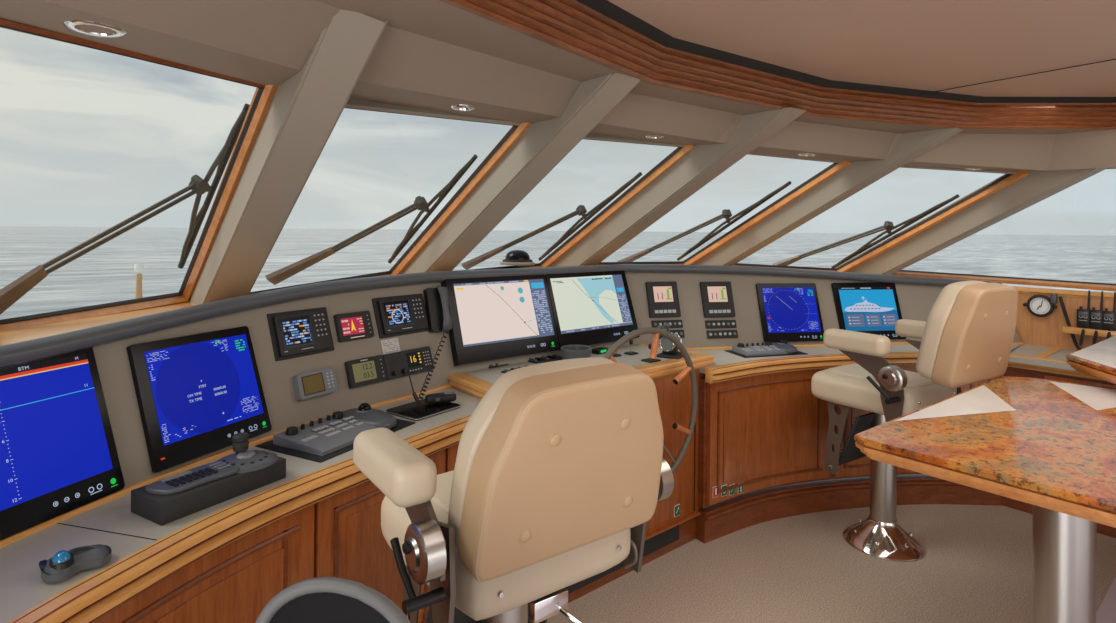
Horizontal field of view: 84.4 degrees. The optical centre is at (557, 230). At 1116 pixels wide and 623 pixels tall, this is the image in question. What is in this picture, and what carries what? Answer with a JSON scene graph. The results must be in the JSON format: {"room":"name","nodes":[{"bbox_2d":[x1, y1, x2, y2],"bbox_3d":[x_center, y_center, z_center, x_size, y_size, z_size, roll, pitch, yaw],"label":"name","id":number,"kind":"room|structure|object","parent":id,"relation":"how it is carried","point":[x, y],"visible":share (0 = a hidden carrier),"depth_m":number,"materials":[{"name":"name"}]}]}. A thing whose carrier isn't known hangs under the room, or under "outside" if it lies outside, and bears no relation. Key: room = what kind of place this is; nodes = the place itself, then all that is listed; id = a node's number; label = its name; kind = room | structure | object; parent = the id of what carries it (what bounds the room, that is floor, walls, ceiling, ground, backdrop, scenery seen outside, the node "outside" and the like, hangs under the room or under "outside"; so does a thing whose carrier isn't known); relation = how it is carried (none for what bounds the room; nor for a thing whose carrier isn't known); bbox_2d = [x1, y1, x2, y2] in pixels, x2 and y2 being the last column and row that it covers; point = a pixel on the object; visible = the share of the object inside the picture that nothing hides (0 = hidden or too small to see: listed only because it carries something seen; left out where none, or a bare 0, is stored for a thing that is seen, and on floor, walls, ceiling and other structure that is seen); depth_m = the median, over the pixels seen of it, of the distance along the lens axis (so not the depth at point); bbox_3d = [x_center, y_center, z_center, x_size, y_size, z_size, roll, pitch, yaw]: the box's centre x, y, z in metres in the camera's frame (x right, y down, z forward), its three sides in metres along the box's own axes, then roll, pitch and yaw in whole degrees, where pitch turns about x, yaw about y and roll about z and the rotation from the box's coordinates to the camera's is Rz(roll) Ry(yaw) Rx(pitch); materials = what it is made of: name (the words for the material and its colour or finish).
{"room":"control cabin","nodes":[
{"label":"control cabin","id":0,"kind":"room"},
{"bbox_2d":[0,264,1020,487],"bbox_3d":[0.299,0.450,2.664,5.775,0.506,1.492,0,0,-40],"label":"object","id":1,"kind":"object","parent":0,"point":[917,296],"depth_m":2.43,"materials":[{"name":"beige plastic"}]},
{"bbox_2d":[0,347,124,539],"bbox_3d":[-1.260,0.491,1.433,0.148,0.378,0.417,0,0,16],"label":"monitor","id":2,"kind":"object","parent":1,"relation":"attached to","point":[59,455],"visible":0.99,"depth_m":1.49,"materials":[{"name":"black"}]},
{"bbox_2d":[110,478,117,486],"bbox_3d":[-1.148,0.650,1.589,0.001,0.021,0.017,-19,-5,16],"label":"light","id":3,"kind":"object","parent":2,"relation":"attached to","point":[113,480],"depth_m":1.59,"materials":[{"name":"green plastic"}]},
{"bbox_2d":[0,302,196,345],"bbox_3d":[0.076,0.305,3.037,5.885,0.172,2.252,0,0,-40],"label":"trim","id":4,"kind":"structure","parent":1,"relation":"attached to","point":[30,333],"depth_m":2.00,"materials":[{"name":"brown wood"}]},
{"bbox_2d":[0,18,277,331],"bbox_3d":[-1.520,-0.070,1.772,1.227,0.881,1.623,0,0,-40],"label":"window","id":5,"kind":"structure","parent":1,"relation":"in","point":[262,98],"depth_m":2.14,"materials":[{"name":"brown wood"}]},
{"bbox_2d":[0,103,249,314],"bbox_3d":[-1.649,-0.095,2.318,0.791,0.810,0.465,0,0,-40],"label":"windshield wiper","id":6,"kind":"object","parent":5,"relation":"attached to","point":[18,288],"depth_m":2.33,"materials":[{"name":"grey metal"}]},
{"bbox_2d":[126,326,271,472],"bbox_3d":[-1.091,0.498,1.899,0.140,0.350,0.393,0,0,22],"label":"monitor","id":7,"kind":"object","parent":1,"relation":"attached to","point":[194,393],"visible":1,"depth_m":1.86,"materials":[{"name":"black"}]},
{"bbox_2d":[190,9,387,304],"bbox_3d":[-1.084,-0.004,2.217,0.281,1.152,1.637,0,0,-40],"label":"window pillar","id":8,"kind":"structure","parent":1,"relation":"attached to","point":[304,110],"depth_m":1.95,"materials":[{"name":"beige paint"}]},
{"bbox_2d":[267,307,334,360],"bbox_3d":[-0.944,0.377,2.274,0.079,0.170,0.249,0,0,32],"label":"display","id":9,"kind":"object","parent":1,"relation":"attached to","point":[298,333],"visible":1,"depth_m":2.25,"materials":[{"name":"black plastic"}]},
{"bbox_2d":[292,367,337,400],"bbox_3d":[-0.885,0.558,2.245,0.062,0.096,0.158,0,0,32],"label":"gps repeater","id":10,"kind":"object","parent":1,"relation":"attached to","point":[319,382],"visible":1,"depth_m":2.22,"materials":[{"name":"grey plastic"}]},
{"bbox_2d":[333,311,373,341],"bbox_3d":[-0.817,0.382,2.464,0.058,0.111,0.158,0,0,37],"label":"display","id":11,"kind":"object","parent":1,"relation":"attached to","point":[351,326],"visible":1,"depth_m":2.45,"materials":[{"name":"black"}]},
{"bbox_2d":[344,355,387,388],"bbox_3d":[-0.760,0.557,2.439,0.058,0.107,0.168,0,0,37],"label":"gauge","id":12,"kind":"object","parent":1,"relation":"attached to","point":[369,370],"visible":1,"depth_m":2.42,"materials":[{"name":"black plastic"}]},
{"bbox_2d":[249,99,531,294],"bbox_3d":[-0.870,-0.064,2.770,0.962,0.875,1.253,0,0,-40],"label":"window","id":13,"kind":"structure","parent":1,"relation":"in","point":[517,130],"depth_m":2.79,"materials":[{"name":"brown wood"}]},
{"bbox_2d":[265,154,477,284],"bbox_3d":[-0.939,-0.057,3.033,0.836,0.649,0.700,0,0,-40],"label":"windshield wiper","id":14,"kind":"object","parent":13,"relation":"attached to","point":[420,203],"depth_m":3.07,"materials":[{"name":"grey metal"}]},
{"bbox_2d":[381,338,399,354],"bbox_3d":[-0.700,0.484,2.574,0.022,0.059,0.086,0,0,37],"label":"paper note","id":15,"kind":"object","parent":1,"relation":"attached to","point":[389,345],"visible":1,"depth_m":2.57,"materials":[{"name":"grey paper"}]},
{"bbox_2d":[384,340,398,352],"bbox_3d":[-0.699,0.484,2.574,0.001,0.047,0.072,-24,-14,35],"label":"print","id":16,"kind":"object","parent":15,"relation":"attached to","point":[393,340],"depth_m":2.58},
{"bbox_2d":[372,293,428,338],"bbox_3d":[-0.672,0.364,2.665,0.081,0.171,0.268,0,0,37],"label":"display","id":17,"kind":"object","parent":1,"relation":"attached to","point":[403,314],"visible":1,"depth_m":2.64,"materials":[{"name":"black plastic"}]},
{"bbox_2d":[383,346,433,379],"bbox_3d":[-0.629,0.556,2.599,0.071,0.111,0.245,0,0,37],"label":"radio","id":18,"kind":"object","parent":1,"relation":"attached to","point":[418,360],"visible":0.98,"depth_m":2.59,"materials":[{"name":"black plastic"}]},
{"bbox_2d":[389,355,401,367],"bbox_3d":[-0.673,0.540,2.541,0.002,0.042,0.059,-23,-14,35],"label":"speaker grille","id":19,"kind":"object","parent":18,"relation":"attached to","point":[399,355],"depth_m":2.54,"materials":[{"name":"black plastic"}]},
{"bbox_2d":[408,370,413,391],"bbox_3d":[-0.601,0.615,2.510,0.039,0.071,0.122,0,0,-40],"label":"cord","id":20,"kind":"object","parent":18,"relation":"attached to","point":[408,370],"visible":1,"depth_m":2.51,"materials":[{"name":"black plastic"}]},
{"bbox_2d":[423,287,451,332],"bbox_3d":[-0.542,0.356,2.793,0.112,0.228,0.137,0,0,-45],"label":"telephone handset","id":21,"kind":"object","parent":1,"relation":"attached to","point":[436,300],"visible":0.99,"depth_m":2.78,"materials":[{"name":"black plastic"}]},
{"bbox_2d":[417,332,447,399],"bbox_3d":[-0.522,0.556,2.579,0.287,0.207,0.290,0,0,-40],"label":"coiled cord","id":22,"kind":"object","parent":21,"relation":"hanging from","point":[423,390],"visible":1,"depth_m":2.56,"materials":[{"name":"black plastic"}]},
{"bbox_2d":[441,274,559,365],"bbox_3d":[-0.271,0.422,3.016,0.596,0.395,0.180,0,0,-40],"label":"display","id":23,"kind":"object","parent":1,"relation":"attached to","point":[502,317],"visible":0.99,"depth_m":2.97,"materials":[{"name":"black"}]},
{"bbox_2d":[401,73,641,273],"bbox_3d":[-0.351,-0.041,2.930,0.222,1.066,1.841,0,0,-40],"label":"window pillar","id":24,"kind":"structure","parent":1,"relation":"attached to","point":[544,144],"depth_m":2.67,"materials":[{"name":"beige paint"}]},
{"bbox_2d":[471,133,695,269],"bbox_3d":[-0.073,-0.079,3.507,1.071,0.827,1.442,0,0,-40],"label":"window","id":25,"kind":"structure","parent":1,"relation":"in","point":[681,151],"depth_m":3.59,"materials":[{"name":"brown wood"}]},
{"bbox_2d":[462,172,641,269],"bbox_3d":[-0.082,-0.053,3.853,0.785,0.620,0.924,0,0,-40],"label":"windshield wiper","id":26,"kind":"object","parent":25,"relation":"attached to","point":[580,210],"depth_m":3.90,"materials":[{"name":"grey metal"}]},
{"bbox_2d":[545,270,639,350],"bbox_3d":[0.188,0.426,3.402,0.596,0.395,0.180,0,0,-40],"label":"display","id":27,"kind":"object","parent":1,"relation":"attached to","point":[589,308],"visible":0.94,"depth_m":3.36,"materials":[{"name":"black"}]},
{"bbox_2d":[645,281,680,317],"bbox_3d":[0.631,0.413,3.695,0.196,0.211,0.091,0,0,-15],"label":"panel","id":28,"kind":"object","parent":1,"relation":"attached to","point":[662,297],"visible":1,"depth_m":3.68,"materials":[{"name":"black plastic"}]},
{"bbox_2d":[651,320,682,327],"bbox_3d":[0.650,0.555,3.656,0.196,0.051,0.031,0,0,-15],"label":"strip","id":29,"kind":"object","parent":1,"relation":"attached to","point":[673,323],"visible":0.84,"depth_m":3.66,"materials":[{"name":"black plastic"}]},
{"bbox_2d":[653,330,684,338],"bbox_3d":[0.657,0.612,3.638,0.195,0.050,0.031,0,0,-15],"label":"strip","id":30,"kind":"object","parent":1,"relation":"attached to","point":[680,333],"visible":0.36,"depth_m":3.65,"materials":[{"name":"black plastic"}]},
{"bbox_2d":[549,107,806,266],"bbox_3d":[0.494,-0.048,3.675,0.286,1.039,2.083,0,0,-40],"label":"trim","id":31,"kind":"structure","parent":1,"relation":"attached to","point":[702,164],"depth_m":3.39,"materials":[{"name":"beige paint"}]},
{"bbox_2d":[700,282,735,317],"bbox_3d":[0.979,0.422,3.777,0.200,0.216,0.092,0,0,-12],"label":"panel","id":32,"kind":"object","parent":1,"relation":"attached to","point":[717,297],"visible":1,"depth_m":3.77,"materials":[{"name":"black plastic"}]},
{"bbox_2d":[705,320,736,328],"bbox_3d":[0.989,0.568,3.735,0.199,0.052,0.031,0,0,-12],"label":"strip","id":33,"kind":"object","parent":1,"relation":"attached to","point":[710,324],"visible":1,"depth_m":3.73,"materials":[{"name":"black plastic"}]},
{"bbox_2d":[706,330,737,338],"bbox_3d":[0.994,0.625,3.716,0.198,0.051,0.031,0,0,-12],"label":"strip","id":34,"kind":"object","parent":1,"relation":"attached to","point":[711,334],"visible":1,"depth_m":3.71,"materials":[{"name":"black plastic"}]},
{"bbox_2d":[598,153,851,264],"bbox_3d":[0.917,-0.078,4.133,1.157,0.789,1.721,0,0,-40],"label":"window","id":35,"kind":"structure","parent":1,"relation":"in","point":[837,166],"depth_m":4.20,"materials":[{"name":"brown wood"}]},
{"bbox_2d":[617,181,790,261],"bbox_3d":[1.047,-0.024,4.469,0.514,0.618,1.256,0,0,-40],"label":"windshield wiper","id":36,"kind":"object","parent":35,"relation":"attached to","point":[726,214],"depth_m":4.48,"materials":[{"name":"grey metal"}]},
{"bbox_2d":[756,283,823,341],"bbox_3d":[1.448,0.508,3.837,0.401,0.354,0.140,0,0,-9],"label":"monitor","id":37,"kind":"object","parent":1,"relation":"attached to","point":[790,312],"visible":0.99,"depth_m":3.83,"materials":[{"name":"black"}]},
{"bbox_2d":[693,128,963,265],"bbox_3d":[1.576,-0.036,4.170,0.342,1.043,2.103,0,0,-40],"label":"trim","id":38,"kind":"structure","parent":1,"relation":"attached to","point":[858,175],"depth_m":3.91,"materials":[{"name":"beige paint"}]},
{"bbox_2d":[831,282,905,339],"bbox_3d":[1.984,0.513,3.932,0.442,0.357,0.139,0,0,-9],"label":"monitor","id":39,"kind":"object","parent":1,"relation":"attached to","point":[873,307],"visible":0.87,"depth_m":3.92,"materials":[{"name":"black"}]},
{"bbox_2d":[733,166,1029,271],"bbox_3d":[2.068,-0.033,4.446,1.100,0.823,2.105,0,0,-40],"label":"window","id":40,"kind":"structure","parent":1,"relation":"in","point":[1011,177],"depth_m":4.24,"materials":[{"name":"brown wood"}]},
{"bbox_2d":[772,194,959,267],"bbox_3d":[2.337,0.040,4.710,0.404,0.585,1.296,0,0,-40],"label":"windshield wiper","id":41,"kind":"object","parent":40,"relation":"attached to","point":[889,226],"depth_m":4.68,"materials":[{"name":"grey metal"}]},
{"bbox_2d":[1012,286,1113,299],"bbox_3d":[4.761,0.416,1.922,0.150,0.067,6.020,0,0,-40],"label":"trim","id":42,"kind":"structure","parent":1,"relation":"attached to","point":[1025,290],"depth_m":3.79,"materials":[{"name":"brown wood"}]},
{"bbox_2d":[500,250,534,264],"bbox_3d":[-0.266,0.174,4.052,0.230,0.098,0.230,0,0,-40],"label":"dome","id":43,"kind":"object","parent":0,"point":[514,257],"visible":1,"depth_m":3.98,"materials":[{"name":"black"}]},
{"bbox_2d":[0,0,1115,170],"bbox_3d":[1.193,-0.455,1.621,5.505,0.210,3.355,0,0,-40],"label":"ceiling","id":44,"kind":"structure","parent":0,"point":[281,32],"depth_m":2.04,"materials":[{"name":"paint"}]},
{"bbox_2d":[63,20,126,37],"bbox_3d":[-1.051,-0.460,1.399,0.118,0.012,0.118,0,0,-17],"label":"recessed light","id":45,"kind":"object","parent":44,"relation":"in","point":[71,24],"visible":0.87,"depth_m":1.39,"materials":[{"name":"silver metal"}]},
{"bbox_2d":[450,104,474,110],"bbox_3d":[-0.349,-0.453,2.262,0.092,0.012,0.092,2,1,43],"label":"recessed light","id":46,"kind":"object","parent":44,"relation":"in","point":[459,107],"visible":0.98,"depth_m":2.25,"materials":[{"name":"silver metal"}]},
{"bbox_2d":[645,135,663,138],"bbox_3d":[0.459,-0.446,2.911,0.092,0.012,0.092,1,1,-24],"label":"recessed light","id":47,"kind":"object","parent":44,"relation":"in","point":[652,136],"visible":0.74,"depth_m":2.91,"materials":[{"name":"silver metal"}]},
{"bbox_2d":[798,153,815,156],"bbox_3d":[1.399,-0.426,3.455,0.092,0.017,0.092,0,0,-43],"label":"recessed light","id":48,"kind":"object","parent":44,"relation":"in","point":[804,154],"visible":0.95,"depth_m":3.43,"materials":[{"name":"silver metal"}]},
{"bbox_2d":[316,0,1109,133],"bbox_3d":[1.204,-0.560,1.372,5.200,0.001,2.960,0,0,-40],"label":"ceiling","id":49,"kind":"structure","parent":0,"point":[439,20],"depth_m":1.93,"materials":[{"name":"paint"}]},
{"bbox_2d":[440,0,1115,128],"bbox_3d":[1.248,-0.623,1.295,5.176,0.136,2.787,0,0,-40],"label":"trim","id":50,"kind":"structure","parent":49,"relation":"attached to","point":[571,26],"depth_m":2.58,"materials":[{"name":"brown wood"}]},
{"bbox_2d":[547,504,1115,622],"bbox_3d":[0.387,1.603,2.634,8.400,0.001,2.480,0,0,-40],"label":"floor","id":51,"kind":"structure","parent":0,"point":[975,566],"depth_m":2.86,"materials":[{"name":"carpet"}]},
{"bbox_2d":[0,384,480,622],"bbox_3d":[-0.769,1.137,1.393,2.335,0.912,1.718,0,0,-40],"label":"console","id":52,"kind":"object","parent":51,"relation":"on","point":[223,562],"visible":0.58,"depth_m":1.53,"materials":[{"name":"brown wood"}]},
{"bbox_2d":[38,544,111,582],"bbox_3d":[-0.984,0.667,1.259,0.090,0.050,0.114,0,0,42],"label":"mouse","id":53,"kind":"object","parent":52,"relation":"on","point":[64,564],"visible":1,"depth_m":1.24,"materials":[{"name":"grey plastic"}]},
{"bbox_2d":[131,432,285,525],"bbox_3d":[-0.904,0.630,1.620,0.164,0.125,0.338,0,0,30],"label":"control panel","id":54,"kind":"object","parent":52,"relation":"on","point":[169,499],"visible":1,"depth_m":1.56,"materials":[{"name":"black plastic"}]},
{"bbox_2d":[255,403,415,462],"bbox_3d":[-0.742,0.659,2.096,0.292,0.070,0.432,0,0,27],"label":"keyboard","id":55,"kind":"object","parent":52,"relation":"on","point":[320,440],"visible":0.98,"depth_m":2.02,"materials":[{"name":"black plastic"}]},
{"bbox_2d":[386,399,459,420],"bbox_3d":[-0.521,0.689,2.387,0.183,0.010,0.230,0,0,36],"label":"tablet computer","id":56,"kind":"object","parent":52,"relation":"on","point":[412,411],"visible":0.8,"depth_m":2.35,"materials":[{"name":"black"}]},
{"bbox_2d":[412,392,419,404],"bbox_3d":[-0.556,0.656,2.409,0.041,0.029,0.102,0,0,-40],"label":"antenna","id":57,"kind":"object","parent":56,"relation":"on","point":[413,394],"visible":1,"depth_m":2.40,"materials":[{"name":"black plastic"}]},
{"bbox_2d":[425,392,455,403],"bbox_3d":[-0.467,0.664,2.446,0.120,0.031,0.059,0,0,-28],"label":"microphone","id":58,"kind":"object","parent":56,"relation":"on","point":[443,397],"visible":1,"depth_m":2.42,"materials":[{"name":"black plastic"}]},
{"bbox_2d":[255,577,410,622],"bbox_3d":[-0.464,1.077,0.748,0.552,1.039,0.600,0,0,28],"label":"office chair","id":59,"kind":"object","parent":51,"relation":"on","point":[318,599],"visible":1,"depth_m":0.98,"materials":[{"name":"grey"}]},
{"bbox_2d":[353,357,673,622],"bbox_3d":[-0.115,0.952,1.608,0.764,1.294,0.664,0,0,-36],"label":"chair","id":60,"kind":"object","parent":51,"relation":"on","point":[557,479],"visible":1,"depth_m":1.33,"materials":[{"name":"beige leather"}]},
{"bbox_2d":[381,495,629,620],"bbox_3d":[-0.147,0.782,1.655,0.539,0.144,0.548,0,0,-36],"label":"seat cushion","id":61,"kind":"object","parent":60,"relation":"on","point":[477,600],"depth_m":1.40,"materials":[{"name":"beige leather"}]},
{"bbox_2d":[448,357,614,548],"bbox_3d":[-0.010,0.508,1.470,0.512,0.404,0.156,0,0,-36],"label":"backrest cushion","id":62,"kind":"object","parent":60,"relation":"on","point":[476,439],"depth_m":1.31,"materials":[{"name":"beige leather"}]},
{"bbox_2d":[448,343,714,602],"bbox_3d":[0.153,1.119,3.035,1.389,0.964,0.549,0,0,-40],"label":"console","id":63,"kind":"object","parent":51,"relation":"on","point":[665,532],"depth_m":3.05,"materials":[{"name":"brown wood"}]},
{"bbox_2d":[561,345,591,359],"bbox_3d":[0.090,0.617,3.072,0.156,0.068,0.156,0,0,-40],"label":"cup holder","id":64,"kind":"object","parent":63,"relation":"on","point":[567,351],"visible":0.67,"depth_m":3.02,"materials":[{"name":"grey plastic"}]},
{"bbox_2d":[464,344,689,383],"bbox_3d":[0.128,0.666,3.030,1.190,0.030,0.430,0,0,-40],"label":"countertop","id":65,"kind":"structure","parent":63,"relation":"on","point":[491,375],"depth_m":3.05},
{"bbox_2d":[592,347,607,353],"bbox_3d":[0.225,0.640,3.280,0.046,0.024,0.090,0,0,40],"label":"indicator","id":66,"kind":"object","parent":63,"relation":"on","point":[600,350],"visible":0.91,"depth_m":3.26,"materials":[{"name":"black plastic"}]},
{"bbox_2d":[624,339,637,354],"bbox_3d":[0.387,0.614,3.259,0.060,0.078,0.048,0,0,-40],"label":"lever","id":67,"kind":"object","parent":63,"relation":"on","point":[631,352],"visible":0.94,"depth_m":3.25,"materials":[{"name":"black"}]},
{"bbox_2d":[602,327,697,472],"bbox_3d":[0.362,0.816,2.796,0.760,0.760,0.140,0,0,-40],"label":"wheel","id":68,"kind":"object","parent":63,"relation":"attached to","point":[689,369],"visible":0.4,"depth_m":2.90,"materials":[{"name":"brown leather"}]},
{"bbox_2d":[641,344,660,362],"bbox_3d":[0.467,0.610,3.087,0.080,0.088,0.064,0,0,-40],"label":"lever","id":69,"kind":"object","parent":63,"relation":"on","point":[648,360],"visible":0.59,"depth_m":3.08,"materials":[{"name":"black"}]},
{"bbox_2d":[657,323,682,358],"bbox_3d":[0.595,0.574,3.216,0.123,0.163,0.150,0,0,30],"label":"throttle control","id":70,"kind":"object","parent":63,"relation":"on","point":[669,349],"visible":0.77,"depth_m":3.18,"materials":[{"name":"silver metal"}]},
{"bbox_2d":[674,504,679,516],"bbox_3d":[0.599,1.406,3.088,0.042,0.055,0.004,0,0,-40],"label":"safety sign","id":71,"kind":"object","parent":63,"relation":"attached to","point":[677,507],"visible":1,"depth_m":3.09,"materials":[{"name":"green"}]},
{"bbox_2d":[685,342,1023,543],"bbox_3d":[1.715,1.159,3.705,2.187,0.912,1.369,0,0,-40],"label":"base cabinet","id":72,"kind":"object","parent":51,"relation":"on","point":[762,426],"visible":0.56,"depth_m":3.42,"materials":[{"name":"brown wood"}]},
{"bbox_2d":[713,486,718,497],"bbox_3d":[0.817,1.351,3.183,0.042,0.055,0.004,0,0,-34],"label":"safety sign","id":73,"kind":"object","parent":72,"relation":"attached to","point":[715,494],"visible":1,"depth_m":3.18,"materials":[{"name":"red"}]},
{"bbox_2d":[721,484,726,496],"bbox_3d":[0.870,1.361,3.219,0.042,0.055,0.004,0,0,-34],"label":"safety sign","id":74,"kind":"object","parent":72,"relation":"attached to","point":[723,486],"visible":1,"depth_m":3.22,"materials":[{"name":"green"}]},
{"bbox_2d":[729,484,734,495],"bbox_3d":[0.922,1.370,3.254,0.042,0.055,0.004,0,0,-34],"label":"safety sign","id":75,"kind":"object","parent":72,"relation":"attached to","point":[732,491],"visible":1,"depth_m":3.25,"materials":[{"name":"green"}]},
{"bbox_2d":[738,482,742,493],"bbox_3d":[0.978,1.377,3.291,0.042,0.055,0.004,0,0,-33],"label":"safety sign","id":76,"kind":"object","parent":72,"relation":"attached to","point":[740,489],"visible":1,"depth_m":3.29,"materials":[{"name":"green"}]},
{"bbox_2d":[724,339,807,357],"bbox_3d":[1.211,0.675,3.583,0.419,0.070,0.210,0,0,-17],"label":"keyboard","id":77,"kind":"object","parent":72,"relation":"on","point":[783,348],"visible":1,"depth_m":3.54,"materials":[{"name":"black plastic"}]},
{"bbox_2d":[690,344,1020,373],"bbox_3d":[1.754,0.730,3.645,2.473,0.030,0.477,0,0,-14],"label":"countertop","id":78,"kind":"structure","parent":72,"relation":"on","point":[721,357],"depth_m":3.58,"materials":[{"name":"brown wood"}]},
{"bbox_2d":[811,281,1017,561],"bbox_3d":[1.752,0.923,3.085,0.764,1.383,0.812,0,0,-33],"label":"chair","id":79,"kind":"object","parent":51,"relation":"on","point":[967,334],"visible":0.95,"depth_m":2.91,"materials":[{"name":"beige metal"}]},
{"bbox_2d":[811,369,956,415],"bbox_3d":[1.681,0.817,3.195,0.539,0.144,0.548,0,0,-33],"label":"seat cushion","id":80,"kind":"object","parent":79,"relation":"on","point":[844,388],"depth_m":3.02,"materials":[{"name":"beige leather"}]},
{"bbox_2d":[916,281,986,379],"bbox_3d":[1.887,0.455,2.883,0.545,0.444,0.163,0,0,-33],"label":"backrest cushion","id":81,"kind":"object","parent":79,"relation":"on","point":[936,360],"depth_m":2.72,"materials":[{"name":"beige leather"}]},
{"bbox_2d":[608,0,1115,96],"bbox_3d":[2.298,-0.697,-0.116,5.163,0.008,6.075,0,0,-40],"label":"ceiling","id":82,"kind":"structure","parent":0,"point":[930,45],"depth_m":2.26,"materials":[{"name":"beige paint"}]},
{"bbox_2d":[576,0,1115,102],"bbox_3d":[1.254,-0.722,1.252,5.082,0.075,2.715,0,0,-40],"label":"trim","id":83,"kind":"structure","parent":82,"relation":"attached to","point":[604,7],"depth_m":2.71,"materials":[{"name":"black"}]},
{"bbox_2d":[923,59,1115,93],"bbox_3d":[2.032,-0.693,2.825,0.192,0.004,1.284,0,0,-40],"label":"trim","id":84,"kind":"structure","parent":82,"relation":"attached to","point":[1111,59],"depth_m":2.74,"materials":[{"name":"black"}]},
{"bbox_2d":[1015,293,1113,350],"bbox_3d":[4.723,1.018,1.914,0.050,1.245,6.050,0,0,-40],"label":"wall","id":85,"kind":"structure","parent":0,"point":[1047,331],"depth_m":3.83,"materials":[{"name":"brown wood"}]},
{"bbox_2d":[836,168,1106,274],"bbox_3d":[2.778,0.003,4.183,0.724,1.100,2.163,0,0,-40],"label":"trim","id":86,"kind":"structure","parent":85,"relation":"attached to","point":[1037,186],"depth_m":4.07,"materials":[{"name":"beige paint"}]},
{"bbox_2d":[1023,293,1057,316],"bbox_3d":[3.027,0.465,3.859,0.055,0.152,0.174,0,0,-40],"label":"wall clock","id":87,"kind":"object","parent":85,"relation":"attached to","point":[1037,305],"visible":1,"depth_m":3.84,"materials":[{"name":"black"}]},
{"bbox_2d":[1058,296,1080,349],"bbox_3d":[3.114,0.566,3.737,0.040,0.325,0.124,0,0,-40],"label":"power cable","id":88,"kind":"object","parent":85,"relation":"attached to","point":[1060,297],"visible":0.84,"depth_m":3.75,"materials":[{"name":"black plastic"}]},
{"bbox_2d":[1063,325,1115,336],"bbox_3d":[3.211,0.600,3.611,0.091,0.037,0.374,0,0,-40],"label":"wall shelf","id":89,"kind":"object","parent":85,"relation":"attached to","point":[1066,329],"visible":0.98,"depth_m":3.64,"materials":[{"name":"brown wood"}]},
{"bbox_2d":[1077,290,1089,345],"bbox_3d":[3.131,0.519,3.669,0.086,0.326,0.060,0,0,-40],"label":"radio","id":90,"kind":"object","parent":89,"relation":"on","point":[1082,314],"visible":1,"depth_m":3.67,"materials":[{"name":"black plastic"}]},
{"bbox_2d":[1089,291,1102,343],"bbox_3d":[3.168,0.519,3.625,0.086,0.326,0.060,0,0,-40],"label":"radio","id":91,"kind":"object","parent":89,"relation":"on","point":[1095,316],"visible":0.99,"depth_m":3.62,"materials":[{"name":"black plastic"}]},
{"bbox_2d":[1102,292,1115,338],"bbox_3d":[3.205,0.519,3.581,0.086,0.326,0.060,0,0,-40],"label":"radio","id":92,"kind":"object","parent":89,"relation":"on","point":[1108,317],"visible":0.94,"depth_m":3.58,"materials":[{"name":"black plastic"}]},
{"bbox_2d":[1096,577,1115,622],"bbox_3d":[2.830,1.624,-0.277,8.400,0.001,5.120,0,0,-40],"label":"floor","id":93,"kind":"structure","parent":0,"point":[1106,613],"depth_m":2.64,"materials":[{"name":"beige carpet"}]},
{"bbox_2d":[854,376,1115,622],"bbox_3d":[2.608,1.162,1.380,1.615,0.921,3.148,0,0,-40],"label":"stone table","id":94,"kind":"object","parent":93,"relation":"on","point":[1048,445],"visible":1,"depth_m":1.94,"materials":[{"name":"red stone"}]},
{"bbox_2d":[1001,344,1115,537],"bbox_3d":[3.583,1.179,2.819,0.591,0.902,2.501,0,0,-40],"label":"base cabinet","id":95,"kind":"object","parent":93,"relation":"on","point":[1033,361],"visible":0.24,"depth_m":3.50,"materials":[{"name":"brown wood"}]},
{"bbox_2d":[1009,344,1076,370],"bbox_3d":[3.575,0.747,2.809,0.561,0.030,2.500,0,0,-40],"label":"countertop","id":96,"kind":"structure","parent":95,"relation":"on","point":[1030,350],"depth_m":3.53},
{"bbox_2d":[1066,335,1115,383],"bbox_3d":[3.192,1.112,2.416,1.469,1.031,1.787,0,0,-40],"label":"stone table","id":97,"kind":"object","parent":93,"relation":"on","point":[1098,360],"visible":1,"depth_m":2.86,"materials":[{"name":"red stone"}]},
{"label":"outside","id":98,"kind":"structure","parent":0,"visible":0},
{"bbox_3d":[-2.463,1.119,6.035,7.200,0.080,8.000,0,0,-40],"label":"foredeck","id":99,"kind":"object","parent":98,"visible":0},
{"bbox_2d":[134,264,143,298],"bbox_3d":[-3.402,0.671,4.992,0.200,0.801,0.200,0,0,-40],"label":"post","id":100,"kind":"object","parent":99,"relation":"on","point":[139,268],"visible":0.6,"depth_m":4.97,"materials":[{"name":"brown paint"}]},
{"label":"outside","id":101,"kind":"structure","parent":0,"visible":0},
{"bbox_2d":[0,226,1115,319],"bbox_3d":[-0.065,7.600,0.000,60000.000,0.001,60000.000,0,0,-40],"label":"sea","id":102,"kind":"structure","parent":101,"point":[106,273],"depth_m":188.02,"materials":[{"name":"liquid"}]},
{"bbox_3d":[5.527,-0.148,0.851,0.300,1.110,3.400,0,0,-40],"label":"wall","id":103,"kind":"structure","parent":0,"visible":0},
{"bbox_2d":[892,167,1115,290],"bbox_3d":[3.377,0.004,3.548,0.598,0.774,3.652,0,0,-40],"label":"window","id":104,"kind":"structure","parent":103,"relation":"in","point":[1008,280],"depth_m":4.15,"materials":[{"name":"brown wood"}]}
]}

